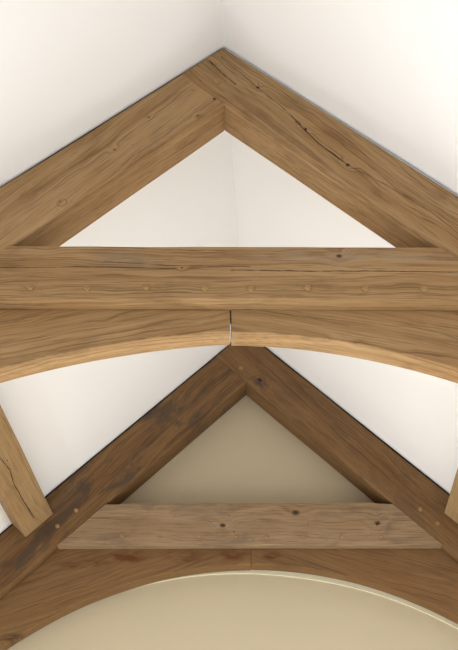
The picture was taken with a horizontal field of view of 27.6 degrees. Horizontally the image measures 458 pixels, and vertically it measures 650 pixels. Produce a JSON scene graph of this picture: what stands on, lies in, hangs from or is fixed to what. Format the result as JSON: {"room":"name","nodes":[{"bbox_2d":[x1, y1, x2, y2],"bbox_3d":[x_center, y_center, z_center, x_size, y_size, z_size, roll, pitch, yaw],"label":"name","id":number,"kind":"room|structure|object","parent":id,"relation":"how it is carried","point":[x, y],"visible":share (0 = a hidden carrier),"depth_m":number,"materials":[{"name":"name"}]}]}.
{"room":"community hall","nodes":[
{"label":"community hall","id":0,"kind":"room"},
{"bbox_2d":[0,0,457,532],"bbox_3d":[-0.143,-1.762,2.254,4.787,2.498,9.912,-2,-37,2],"label":"ceiling","id":1,"kind":"structure","parent":0,"point":[387,70],"depth_m":4.46,"materials":[{"name":"white paint"}]},
{"bbox_2d":[0,405,52,536],"bbox_3d":[-1.280,0.523,4.846,0.250,0.249,2.271,-2,-37,2],"label":"purlin","id":2,"kind":"object","parent":1,"relation":"attached to","point":[22,498],"visible":1,"depth_m":5.31,"materials":[{"name":"brown wood"}]},
{"bbox_2d":[0,48,457,382],"bbox_3d":[-0.009,0.316,3.523,4.821,4.134,0.231,0,-37,-1],"label":"roof truss","id":3,"kind":"object","parent":1,"relation":"attached to","point":[60,307],"visible":1,"depth_m":3.84,"materials":[{"name":"brown wood"}]},
{"bbox_2d":[0,343,457,649],"bbox_3d":[0.134,1.748,5.470,4.820,4.121,0.184,0,-37,-1],"label":"roof truss","id":4,"kind":"object","parent":1,"relation":"attached to","point":[93,547],"visible":0.98,"depth_m":5.75,"materials":[{"name":"brown wood"}]},
{"bbox_2d":[444,469,457,523],"bbox_3d":[1.403,0.527,4.896,0.251,0.249,2.271,-2,-37,2],"label":"purlin","id":5,"kind":"object","parent":1,"relation":"attached to","point":[451,510],"visible":1,"depth_m":5.65,"materials":[{"name":"brown wood"}]},
{"bbox_2d":[7,395,457,649],"bbox_3d":[0.155,2.374,5.200,4.809,5.473,0.120,0,-37,-1],"label":"wall","id":6,"kind":"structure","parent":0,"point":[246,455],"depth_m":5.64,"materials":[{"name":"beige paint"}]},
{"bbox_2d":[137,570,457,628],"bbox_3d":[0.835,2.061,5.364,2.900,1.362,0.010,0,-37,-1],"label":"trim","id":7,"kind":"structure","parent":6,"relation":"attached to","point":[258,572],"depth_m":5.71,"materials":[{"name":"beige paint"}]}
]}

